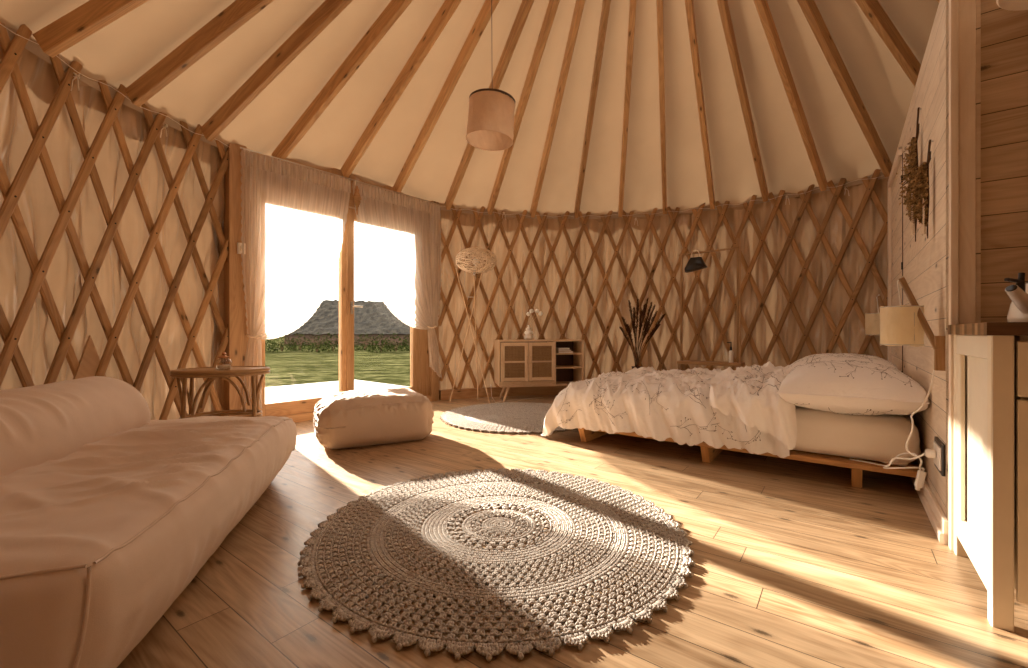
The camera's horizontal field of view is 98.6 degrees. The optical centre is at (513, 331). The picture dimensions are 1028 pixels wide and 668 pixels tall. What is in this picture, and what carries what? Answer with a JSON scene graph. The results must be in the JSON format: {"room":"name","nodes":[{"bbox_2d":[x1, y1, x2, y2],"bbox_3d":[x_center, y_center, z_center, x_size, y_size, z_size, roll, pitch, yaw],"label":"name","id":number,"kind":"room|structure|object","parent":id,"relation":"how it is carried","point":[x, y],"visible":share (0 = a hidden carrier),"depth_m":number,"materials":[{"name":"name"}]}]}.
{"room":"traditional dwelling","nodes":[
{"label":"traditional dwelling","id":0,"kind":"room"},
{"bbox_2d":[0,40,224,419],"bbox_3d":[-1.989,-0.370,1.423,0.976,2.420,4.666,0,0,-21],"label":"wall","id":1,"kind":"structure","parent":0,"point":[38,343],"depth_m":2.80,"materials":[{"name":"beige fabric"}]},
{"bbox_2d":[0,22,228,419],"bbox_3d":[-2.110,-0.410,1.682,0.694,2.358,3.994,0,0,-15],"label":"lattice","id":2,"kind":"object","parent":1,"relation":"attached to","point":[11,193],"visible":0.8,"depth_m":2.73,"materials":[{"name":"brown wood"}]},
{"bbox_2d":[71,72,80,90],"bbox_3d":[-2.510,-1.433,2.536,0.050,0.108,0.026,0,0,0],"label":"knot","id":3,"kind":"object","parent":2,"relation":"attached to","point":[75,74],"visible":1,"depth_m":2.53,"materials":[{"name":"beige fabric"}]},
{"bbox_2d":[73,335,105,378],"bbox_3d":[-2.543,0.200,2.651,0.015,0.360,0.265,0,0,3],"label":"plate","id":4,"kind":"object","parent":2,"relation":"attached to","point":[89,361],"visible":0.44,"depth_m":2.64,"materials":[{"name":"brown wood"}]},
{"bbox_2d":[0,23,228,146],"bbox_3d":[-2.127,-1.510,1.740,0.596,0.032,3.770,0,0,-14],"label":"rope","id":5,"kind":"object","parent":2,"relation":"attached to","point":[0,23],"visible":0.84,"depth_m":2.65,"materials":[{"name":"beige fabric"}]},
{"bbox_2d":[160,124,167,137],"bbox_3d":[-2.450,-1.410,3.100,0.050,0.102,0.026,0,0,0],"label":"knot","id":6,"kind":"object","parent":2,"relation":"attached to","point":[165,126],"visible":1,"depth_m":3.09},
{"bbox_2d":[6,28,226,150],"bbox_3d":[-1.986,-1.518,1.476,0.813,0.076,4.359,0,0,-20],"label":"trim","id":7,"kind":"structure","parent":1,"relation":"attached to","point":[30,46],"depth_m":2.71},
{"bbox_2d":[217,155,403,288],"bbox_3d":[-1.709,-0.411,4.533,0.026,2.463,2.416,0,0,40],"label":"wall","id":8,"kind":"structure","parent":0,"point":[336,171],"depth_m":4.42,"materials":[{"name":"beige fabric"}]},
{"bbox_2d":[224,143,438,422],"bbox_3d":[-1.654,-0.355,4.480,0.140,2.390,2.206,0,0,40],"label":"door","id":9,"kind":"structure","parent":8,"relation":"in","point":[424,381],"depth_m":3.91,"materials":[{"name":"brown wood"}]},
{"bbox_2d":[237,242,245,253],"bbox_3d":[-2.251,-0.690,3.651,0.028,0.090,0.062,0,0,40],"label":"light switch","id":10,"kind":"object","parent":9,"relation":"attached to","point":[239,250],"visible":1,"depth_m":3.64,"materials":[{"name":"white plastic"}]},
{"bbox_2d":[240,147,438,204],"bbox_3d":[-1.591,-1.515,4.453,0.061,0.012,2.106,0,0,40],"label":"curtain rod","id":11,"kind":"object","parent":9,"relation":"attached to","point":[240,147],"visible":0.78,"depth_m":4.21,"materials":[{"name":"wood"}]},
{"bbox_2d":[240,149,350,408],"bbox_3d":[-1.936,-0.425,4.013,0.104,2.170,0.990,0,0,40],"label":"sheer curtain","id":12,"kind":"object","parent":11,"relation":"hanging from","point":[282,280],"visible":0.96,"depth_m":3.91,"materials":[{"name":"white fabric"}]},
{"bbox_2d":[352,181,441,378],"bbox_3d":[-1.239,-0.475,4.843,0.104,2.070,1.157,0,0,40],"label":"sheer curtain","id":13,"kind":"object","parent":11,"relation":"hanging from","point":[402,257],"visible":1,"depth_m":4.89,"materials":[{"name":"white fabric"}]},
{"bbox_2d":[0,0,938,221],"bbox_3d":[0.773,-2.274,2.476,6.956,1.955,6.956,0,0,39],"label":"ceiling","id":14,"kind":"structure","parent":0,"point":[125,49],"depth_m":4.02,"materials":[{"name":"fabric"}]},
{"bbox_2d":[32,0,148,57],"bbox_3d":[-1.282,-2.307,2.397,2.513,1.670,0.048,0,0,-2],"label":"rafter","id":15,"kind":"object","parent":14,"relation":"attached to","point":[92,16],"visible":1,"depth_m":2.34,"materials":[{"name":"brown wood"}]},
{"bbox_2d":[126,0,273,106],"bbox_3d":[-1.268,-2.307,2.725,2.513,1.670,0.048,0,0,7],"label":"rafter","id":16,"kind":"object","parent":14,"relation":"attached to","point":[239,12],"visible":1,"depth_m":2.80,"materials":[{"name":"brown wood"}]},
{"bbox_2d":[466,0,514,150],"bbox_3d":[-0.138,-2.077,2.600,0.293,1.926,0.280,0,0,0],"label":"pendant lamp","id":17,"kind":"object","parent":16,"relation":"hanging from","point":[490,125],"visible":1,"depth_m":2.50,"materials":[{"name":"fabric"}]},
{"bbox_2d":[201,0,352,141],"bbox_3d":[-1.199,-2.307,3.059,2.513,1.670,0.048,0,0,16],"label":"rafter","id":18,"kind":"object","parent":14,"relation":"attached to","point":[328,10],"visible":1,"depth_m":3.20,"materials":[{"name":"brown wood"}]},
{"bbox_2d":[271,0,412,160],"bbox_3d":[-1.047,-2.316,3.400,2.482,1.651,0.048,0,0,27],"label":"rafter","id":19,"kind":"object","parent":14,"relation":"attached to","point":[394,9],"visible":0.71,"depth_m":3.55,"materials":[{"name":"brown wood"}]},
{"bbox_2d":[341,0,461,177],"bbox_3d":[-0.792,-2.343,3.720,2.399,1.597,0.048,0,0,38],"label":"rafter","id":20,"kind":"object","parent":14,"relation":"attached to","point":[448,7],"visible":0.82,"depth_m":3.84,"materials":[{"name":"brown wood"}]},
{"bbox_2d":[393,0,498,193],"bbox_3d":[-0.540,-2.329,4.012,0.048,1.625,2.441,0,0,-41],"label":"rafter","id":21,"kind":"object","parent":14,"relation":"attached to","point":[484,15],"visible":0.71,"depth_m":4.07,"materials":[{"name":"brown wood"}]},
{"bbox_2d":[445,0,533,209],"bbox_3d":[-0.217,-2.307,4.278,0.048,1.670,2.513,0,0,-29],"label":"rafter","id":22,"kind":"object","parent":14,"relation":"attached to","point":[525,7],"visible":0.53,"depth_m":4.06,"materials":[{"name":"brown wood"}]},
{"bbox_2d":[487,0,559,214],"bbox_3d":[0.095,-2.307,4.417,0.048,1.670,2.513,0,0,-19],"label":"rafter","id":23,"kind":"object","parent":14,"relation":"attached to","point":[552,7],"visible":1,"depth_m":4.29,"materials":[{"name":"brown wood"}]},
{"bbox_2d":[530,0,584,217],"bbox_3d":[0.437,-2.307,4.505,0.048,1.670,2.513,0,0,-9],"label":"rafter","id":24,"kind":"object","parent":14,"relation":"attached to","point":[579,5],"visible":1,"depth_m":4.39,"materials":[{"name":"brown wood"}]},
{"bbox_2d":[574,0,610,217],"bbox_3d":[0.795,-2.307,4.532,0.048,1.670,2.513,0,0,1],"label":"rafter","id":25,"kind":"object","parent":14,"relation":"attached to","point":[606,3],"visible":1,"depth_m":4.40,"materials":[{"name":"brown wood"}]},
{"bbox_2d":[618,0,635,216],"bbox_3d":[1.147,-2.307,4.498,0.048,1.670,2.513,0,0,10],"label":"rafter","id":26,"kind":"object","parent":14,"relation":"attached to","point":[632,6],"visible":1,"depth_m":4.38,"materials":[{"name":"brown wood"}]},
{"bbox_2d":[656,0,666,214],"bbox_3d":[1.478,-2.307,4.408,0.048,1.670,2.513,0,0,20],"label":"rafter","id":27,"kind":"object","parent":14,"relation":"attached to","point":[660,32],"visible":1,"depth_m":4.32,"materials":[{"name":"brown wood"}]},
{"bbox_2d":[685,0,714,208],"bbox_3d":[1.791,-2.307,4.263,0.048,1.670,2.513,0,0,30],"label":"rafter","id":28,"kind":"object","parent":14,"relation":"attached to","point":[689,5],"visible":1,"depth_m":4.23,"materials":[{"name":"brown wood"}]},
{"bbox_2d":[717,0,768,201],"bbox_3d":[2.078,-2.307,4.065,0.048,1.670,2.513,0,0,39],"label":"rafter","id":29,"kind":"object","parent":14,"relation":"attached to","point":[723,6],"visible":1,"depth_m":4.10,"materials":[{"name":"brown wood"}]},
{"bbox_2d":[754,0,827,190],"bbox_3d":[2.324,-2.307,3.826,2.513,1.670,0.048,0,0,-41],"label":"rafter","id":30,"kind":"object","parent":14,"relation":"attached to","point":[762,6],"visible":1,"depth_m":3.92,"materials":[{"name":"brown wood"}]},
{"bbox_2d":[797,0,891,176],"bbox_3d":[2.523,-2.307,3.556,2.513,1.670,0.048,0,0,-32],"label":"rafter","id":31,"kind":"object","parent":14,"relation":"attached to","point":[809,8],"visible":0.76,"depth_m":3.69,"materials":[{"name":"brown wood"}]},
{"bbox_2d":[855,0,920,86],"bbox_3d":[2.679,-2.307,3.248,2.513,1.670,0.048,0,0,-22],"label":"rafter","id":32,"kind":"object","parent":14,"relation":"attached to","point":[872,9],"visible":0.47,"depth_m":3.29,"materials":[{"name":"brown wood"}]},
{"bbox_2d":[996,0,1027,10],"bbox_3d":[1.755,-1.603,1.395,0.316,0.955,0.316,0,0,0],"label":"pendant","id":33,"kind":"object","parent":14,"relation":"hanging from","point":[1013,5],"visible":1,"depth_m":1.53,"materials":[{"name":"beige fabric"}]},
{"bbox_2d":[117,395,1027,667],"bbox_3d":[0.773,0.880,2.476,6.876,0.120,6.876,0,0,0],"label":"floor","id":34,"kind":"structure","parent":0,"point":[797,565],"depth_m":1.49,"materials":[{"name":"brown wood"}]},
{"bbox_2d":[0,376,296,667],"bbox_3d":[-1.407,0.499,1.370,0.988,0.641,2.200,0,0,-15],"label":"sofa","id":35,"kind":"object","parent":34,"relation":"on","point":[109,511],"visible":1,"depth_m":1.16,"materials":[{"name":"beige fabric"}]},
{"bbox_2d":[170,366,269,418],"bbox_3d":[-1.945,0.531,2.950,0.536,0.579,0.443,0,0,0],"label":"side table","id":36,"kind":"object","parent":34,"relation":"on","point":[212,373],"visible":0.84,"depth_m":2.92,"materials":[{"name":"wicker"}]},
{"bbox_2d":[217,352,230,368],"bbox_3d":[-1.922,0.190,2.930,0.092,0.111,0.092,0,0,0],"label":"glass jar","id":37,"kind":"object","parent":36,"relation":"on","point":[223,353],"visible":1,"depth_m":2.91,"materials":[{"name":"clear"}]},
{"bbox_2d":[313,388,433,448],"bbox_3d":[-1.065,0.630,3.375,0.848,0.375,0.574,0,0,-27],"label":"pouf","id":38,"kind":"object","parent":34,"relation":"on","point":[352,418],"visible":1,"depth_m":3.13,"materials":[{"name":"white fabric"}]},
{"bbox_2d":[450,247,496,402],"bbox_3d":[-0.441,-0.075,5.093,0.476,1.787,0.506,0,0,-25],"label":"floor lamp","id":39,"kind":"object","parent":34,"relation":"on","point":[476,261],"visible":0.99,"depth_m":5.04,"materials":[{"name":"wood"}]},
{"bbox_2d":[297,468,694,660],"bbox_3d":[-0.062,0.808,1.853,1.521,0.020,1.519,0,0,-3],"label":"rug","id":40,"kind":"object","parent":34,"relation":"on","point":[435,534],"visible":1,"depth_m":1.56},
{"bbox_2d":[440,402,572,433],"bbox_3d":[0.050,0.808,4.300,1.519,0.020,1.521,0,0,4],"label":"rug","id":41,"kind":"object","parent":34,"relation":"on","point":[507,417],"visible":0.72,"depth_m":4.16,"materials":[{"name":"beige fabric"}]},
{"bbox_2d":[491,389,542,402],"bbox_3d":[0.023,0.708,5.302,0.778,0.217,0.087,0,0,-36],"label":"lamp cord","id":42,"kind":"object","parent":34,"relation":"on","point":[491,389],"visible":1,"depth_m":5.29,"materials":[{"name":"white plastic"}]},
{"bbox_2d":[494,339,583,401],"bbox_3d":[0.306,0.460,5.426,1.050,0.730,0.382,0,0,-12],"label":"sideboard","id":43,"kind":"object","parent":34,"relation":"on","point":[534,362],"visible":0.93,"depth_m":5.27,"materials":[{"name":"brown wood"}]},
{"bbox_2d":[524,325,532,339],"bbox_3d":[0.180,0.004,5.417,0.120,0.180,0.120,0,0,0],"label":"vase","id":44,"kind":"object","parent":43,"relation":"on","point":[528,333],"visible":1,"depth_m":5.38,"materials":[{"name":"white ceramic"}]},
{"bbox_2d":[526,309,542,324],"bbox_3d":[0.248,-0.171,5.377,0.198,0.222,0.089,0,0,0],"label":"dried flower spray","id":45,"kind":"object","parent":44,"relation":"on","point":[540,313],"visible":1,"depth_m":5.34,"materials":[{"name":"white plant"}]},
{"bbox_2d":[556,351,572,352],"bbox_3d":[0.616,0.245,5.455,0.190,0.022,0.150,0,0,-14],"label":"book","id":46,"kind":"object","parent":43,"relation":"on","point":[556,351],"visible":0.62,"depth_m":5.39,"materials":[{"name":"white paper"}]},
{"bbox_2d":[556,365,581,368],"bbox_3d":[0.635,0.435,5.512,0.330,0.016,0.315,0,0,-12],"label":"shelf","id":47,"kind":"object","parent":43,"relation":"attached to","point":[557,366],"depth_m":5.47,"materials":[{"name":"brown wood"}]},
{"bbox_2d":[556,352,581,354],"bbox_3d":[0.635,0.265,5.512,0.330,0.016,0.315,0,0,-12],"label":"shelf","id":48,"kind":"object","parent":43,"relation":"attached to","point":[574,353],"depth_m":5.37,"materials":[{"name":"brown wood"}]},
{"bbox_2d":[677,238,744,370],"bbox_3d":[2.165,-0.090,4.894,0.668,1.820,0.200,0,0,38],"label":"clothes rack","id":49,"kind":"object","parent":34,"relation":"on","point":[681,363],"visible":0.59,"depth_m":4.76,"materials":[{"name":"brown wood"}]},
{"bbox_2d":[684,250,707,272],"bbox_3d":[2.050,-0.802,4.982,0.236,0.245,0.122,0,0,38],"label":"hanging bag","id":50,"kind":"object","parent":49,"relation":"hanging from","point":[694,263],"visible":1,"depth_m":4.95,"materials":[{"name":"black fabric"}]},
{"bbox_2d":[677,360,744,366],"bbox_3d":[2.169,0.345,4.891,0.658,0.035,0.200,0,0,38],"label":"shelf","id":51,"kind":"object","parent":49,"relation":"attached to","point":[680,363],"depth_m":4.81,"materials":[{"name":"brown wood"}]},
{"bbox_2d":[727,342,732,362],"bbox_3d":[2.318,0.214,4.736,0.058,0.225,0.051,0,0,0],"label":"pump bottle","id":52,"kind":"object","parent":49,"relation":"on","point":[730,351],"visible":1,"depth_m":4.72,"materials":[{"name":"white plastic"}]},
{"bbox_2d":[578,428,921,487],"bbox_3d":[1.583,0.751,3.312,2.046,0.138,1.415,0,0,37],"label":"platform bed","id":53,"kind":"object","parent":34,"relation":"on","point":[708,453],"visible":0.18,"depth_m":2.40,"materials":[{"name":"brown wood"}]},
{"bbox_2d":[792,405,920,465],"bbox_3d":[1.616,0.555,3.290,1.974,0.244,1.401,0,0,37],"label":"mattress","id":54,"kind":"object","parent":53,"relation":"on","point":[881,438],"visible":0.23,"depth_m":2.31,"materials":[{"name":"white fabric"}]},
{"bbox_2d":[541,361,796,457],"bbox_3d":[1.311,0.514,3.507,1.688,0.575,1.627,0,0,37],"label":"duvet","id":55,"kind":"object","parent":54,"relation":"on","point":[739,408],"visible":0.91,"depth_m":2.86,"materials":[{"name":"fabric"}]},
{"bbox_2d":[785,353,897,373],"bbox_3d":[2.348,0.284,3.161,0.648,0.271,0.688,0,0,40],"label":"bed pillow","id":56,"kind":"object","parent":54,"relation":"on","point":[826,356],"visible":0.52,"depth_m":3.04,"materials":[{"name":"fabric"}]},
{"bbox_2d":[776,360,928,415],"bbox_3d":[1.906,0.304,2.537,0.628,0.284,0.848,0,0,35],"label":"bed pillow","id":57,"kind":"object","parent":54,"relation":"on","point":[853,387],"visible":1,"depth_m":2.24,"materials":[{"name":"fabric"}]},
{"bbox_2d":[850,453,924,470],"bbox_3d":[1.770,0.595,2.101,0.141,0.163,0.480,0,0,0],"label":"extension cord","id":58,"kind":"object","parent":53,"relation":"on","point":[898,455],"visible":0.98,"depth_m":2.01,"materials":[{"name":"white plastic"}]},
{"bbox_2d":[914,470,926,490],"bbox_3d":[1.820,0.665,1.980,0.054,0.093,0.038,0,0,0],"label":"adapter","id":59,"kind":"object","parent":58,"relation":"hanging from","point":[921,475],"visible":1,"depth_m":1.97,"materials":[{"name":"white plastic"}]},
{"bbox_2d":[954,335,1027,631],"bbox_3d":[1.969,0.412,1.067,1.220,0.815,0.563,0,0,37],"label":"base cabinet","id":60,"kind":"object","parent":34,"relation":"on","point":[991,371],"visible":0.9,"depth_m":1.24,"materials":[{"name":"white paint"}]},
{"bbox_2d":[948,322,1027,335],"bbox_3d":[1.986,-0.009,1.076,1.262,0.036,0.578,0,0,37],"label":"countertop","id":61,"kind":"structure","parent":60,"relation":"on","point":[988,328],"depth_m":1.22,"materials":[{"name":"wood"}]},
{"bbox_2d":[1004,273,1027,321],"bbox_3d":[1.586,-0.136,1.352,0.257,0.218,0.166,0,0,0],"label":"kettle","id":62,"kind":"object","parent":61,"relation":"on","point":[1018,293],"visible":0.94,"depth_m":1.32,"materials":[{"name":"white ceramic"}]},
{"bbox_3d":[1.420,0.610,5.120,0.220,0.420,0.220,0,0,0],"label":"floor vase","id":63,"kind":"object","parent":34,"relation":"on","visible":0},
{"bbox_2d":[619,298,665,366],"bbox_3d":[1.496,0.013,5.116,0.568,0.844,0.231,0,0,0],"label":"bouquet","id":64,"kind":"object","parent":63,"relation":"on","point":[646,328],"visible":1,"depth_m":5.12,"materials":[{"name":"plant"}]},
{"bbox_2d":[439,178,888,389],"bbox_3d":[1.793,-0.370,5.009,5.544,2.420,1.497,0,0,22],"label":"wall","id":65,"kind":"structure","parent":0,"point":[870,224],"depth_m":5.51,"materials":[{"name":"beige fabric"}]},
{"bbox_2d":[439,386,566,399],"bbox_3d":[1.802,0.762,4.932,5.344,0.115,1.370,0,0,23],"label":"baseboard","id":66,"kind":"structure","parent":65,"relation":"attached to","point":[547,390],"depth_m":5.61,"materials":[{"name":"brown wood"}]},
{"bbox_2d":[439,169,887,388],"bbox_3d":[1.504,-0.410,5.187,4.830,2.358,1.059,0,0,15],"label":"lattice","id":67,"kind":"object","parent":65,"relation":"attached to","point":[869,184],"visible":0.69,"depth_m":5.43,"materials":[{"name":"brown wood"}]},
{"bbox_2d":[444,175,883,216],"bbox_3d":[1.427,-1.510,5.232,4.594,0.028,0.934,0,0,13],"label":"rope","id":68,"kind":"object","parent":67,"relation":"attached to","point":[883,175],"visible":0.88,"depth_m":5.44,"materials":[{"name":"beige fabric"}]},
{"bbox_2d":[439,172,888,218],"bbox_3d":[1.518,-1.518,5.205,4.810,0.076,1.025,0,0,15],"label":"trim","id":69,"kind":"structure","parent":65,"relation":"attached to","point":[758,200],"depth_m":5.41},
{"bbox_2d":[888,0,980,518],"bbox_3d":[2.610,-0.290,2.885,0.080,2.220,3.071,0,0,37],"label":"wall partition","id":70,"kind":"structure","parent":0,"point":[924,260],"depth_m":2.00,"materials":[{"name":"wood"}]},
{"bbox_2d":[865,294,884,334],"bbox_3d":[2.834,-0.106,3.427,0.179,0.373,0.167,0,0,0],"label":"wall lamp","id":71,"kind":"object","parent":70,"relation":"attached to","point":[872,320],"visible":0.53,"depth_m":3.40,"materials":[{"name":"beige fabric"}]},
{"bbox_2d":[888,146,902,371],"bbox_3d":[2.951,-0.285,3.428,0.024,2.010,0.961,0,0,37],"label":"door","id":72,"kind":"structure","parent":70,"relation":"in","point":[899,154],"depth_m":3.75,"materials":[{"name":"wood"}]},
{"bbox_2d":[896,107,921,241],"bbox_3d":[2.089,-0.823,2.334,0.138,0.691,0.097,0,0,-34],"label":"herb bundle","id":73,"kind":"object","parent":70,"relation":"hanging from","point":[912,157],"visible":0.82,"depth_m":2.32,"materials":[{"name":"plant"}]},
{"bbox_2d":[880,276,944,370],"bbox_3d":[1.678,-0.044,1.875,0.147,0.398,0.226,0,0,0],"label":"wall lamp","id":74,"kind":"object","parent":70,"relation":"attached to","point":[900,325],"visible":1,"depth_m":1.85,"materials":[{"name":"beige fabric"}]},
{"bbox_2d":[903,140,933,237],"bbox_3d":[1.840,-0.644,2.017,0.092,0.445,0.094,0,0,0],"label":"herb bundle","id":75,"kind":"object","parent":70,"relation":"hanging from","point":[921,194],"visible":1,"depth_m":2.00,"materials":[{"name":"plant"}]},
{"bbox_2d":[905,370,934,456],"bbox_3d":[1.743,0.349,1.898,0.053,0.379,0.095,0,0,-17],"label":"lamp cord","id":76,"kind":"object","parent":70,"relation":"attached to","point":[933,373],"visible":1,"depth_m":1.91,"materials":[{"name":"white plastic"}]},
{"bbox_2d":[910,477,948,544],"bbox_3d":[2.544,0.775,2.887,0.026,0.090,2.946,0,0,37],"label":"baseboard","id":77,"kind":"structure","parent":70,"relation":"attached to","point":[940,524],"depth_m":1.86,"materials":[{"name":"wood"}]},
{"bbox_2d":[934,436,944,475],"bbox_3d":[1.766,0.513,1.838,0.015,0.124,0.185,0,0,37],"label":"wall socket","id":78,"kind":"object","parent":70,"relation":"attached to","point":[939,446],"visible":0.94,"depth_m":1.78,"materials":[{"name":"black plastic"}]},
{"bbox_2d":[925,449,935,458],"bbox_3d":[1.745,0.509,1.853,0.030,0.038,0.037,0,0,37],"label":"plug","id":79,"kind":"object","parent":78,"relation":"attached to","point":[929,453],"visible":1,"depth_m":1.84,"materials":[{"name":"white plastic"}]},
{"bbox_2d":[949,0,958,550],"bbox_3d":[1.663,-0.300,1.673,0.022,2.240,0.040,0,0,37],"label":"trim","id":80,"kind":"structure","parent":70,"relation":"attached to","point":[953,4],"depth_m":1.66,"materials":[{"name":"white wood"}]},
{"bbox_2d":[946,0,1027,521],"bbox_3d":[2.732,-0.290,0.944,2.600,2.220,0.080,0,0,37],"label":"wall","id":81,"kind":"structure","parent":0,"point":[1004,33],"depth_m":1.61,"materials":[{"name":"brown wood"}]},
{"bbox_2d":[959,0,975,323],"bbox_3d":[1.692,-0.300,1.653,0.046,2.240,0.020,0,0,37],"label":"wooden post","id":82,"kind":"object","parent":81,"relation":"attached to","point":[967,8],"depth_m":1.65,"materials":[{"name":"brown wood"}]},
{"label":"outside","id":83,"kind":"structure","parent":0,"visible":0},
{"bbox_2d":[265,379,408,402],"bbox_3d":[-3.781,0.970,4.668,3.450,0.160,6.560,0,0,40],"label":"terrace","id":84,"kind":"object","parent":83,"point":[311,390],"visible":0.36,"depth_m":6.84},
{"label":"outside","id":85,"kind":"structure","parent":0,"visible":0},
{"bbox_2d":[265,336,409,386],"bbox_3d":[0.000,1.200,150.000,520.000,0.001,420.000,0,0,0],"label":"lawn","id":86,"kind":"structure","parent":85,"point":[294,367],"depth_m":15.37,"materials":[{"name":"green plant"}]},
{"bbox_2d":[265,339,278,351],"bbox_3d":[-14.807,0.651,26.009,2.125,1.158,1.162,0,0,0],"label":"shrub","id":87,"kind":"object","parent":86,"relation":"on","point":[268,340],"visible":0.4,"depth_m":26.03,"materials":[{"name":"green plant"}]},
{"bbox_2d":[268,334,296,351],"bbox_3d":[-14.283,0.631,27.224,1.953,1.219,1.020,0,0,0],"label":"shrub","id":88,"kind":"object","parent":86,"relation":"on","point":[282,343],"visible":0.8,"depth_m":27.15,"materials":[{"name":"green plant"}]},
{"bbox_2d":[287,333,314,350],"bbox_3d":[-13.731,0.663,28.414,2.054,1.160,1.145,0,0,0],"label":"shrub","id":89,"kind":"object","parent":86,"relation":"on","point":[304,338],"visible":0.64,"depth_m":28.38,"materials":[{"name":"green plant"}]},
{"bbox_2d":[301,332,332,352],"bbox_3d":[-11.587,0.614,25.992,1.861,1.246,1.090,0,0,0],"label":"shrub","id":90,"kind":"object","parent":86,"relation":"on","point":[317,346],"visible":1,"depth_m":25.96,"materials":[{"name":"green plant"}]},
{"bbox_2d":[319,332,338,351],"bbox_3d":[-11.084,0.605,27.199,1.912,1.231,1.018,0,0,0],"label":"shrub","id":91,"kind":"object","parent":86,"relation":"on","point":[332,343],"visible":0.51,"depth_m":27.14,"materials":[{"name":"green plant"}]},
{"bbox_2d":[284,299,409,344],"bbox_3d":[-14.389,-1.046,44.503,14.299,4.492,9.143,0,0,0],"label":"barn","id":92,"kind":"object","parent":86,"relation":"on","point":[374,318],"visible":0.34,"depth_m":41.03,"materials":[{"name":"rock"}]},
{"bbox_2d":[354,334,377,350],"bbox_3d":[-9.593,0.627,28.418,1.878,1.220,1.074,0,0,0],"label":"shrub","id":93,"kind":"object","parent":86,"relation":"on","point":[359,335],"visible":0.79,"depth_m":28.36,"materials":[{"name":"green plant"}]},
{"bbox_2d":[368,333,394,352],"bbox_3d":[-7.828,0.644,25.998,1.690,1.165,0.964,0,0,0],"label":"shrub","id":94,"kind":"object","parent":86,"relation":"on","point":[383,342],"visible":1,"depth_m":25.91,"materials":[{"name":"green plant"}]},
{"bbox_2d":[382,333,409,351],"bbox_3d":[-7.252,0.622,27.194,1.815,1.212,1.008,0,0,0],"label":"shrub","id":95,"kind":"object","parent":86,"relation":"on","point":[397,336],"visible":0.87,"depth_m":27.13,"materials":[{"name":"green plant"}]},
{"bbox_2d":[400,335,409,350],"bbox_3d":[-6.626,0.646,28.386,1.601,1.148,0.996,0,0,0],"label":"shrub","id":96,"kind":"object","parent":86,"relation":"on","point":[409,335],"visible":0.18,"depth_m":28.27,"materials":[{"name":"green plant"}]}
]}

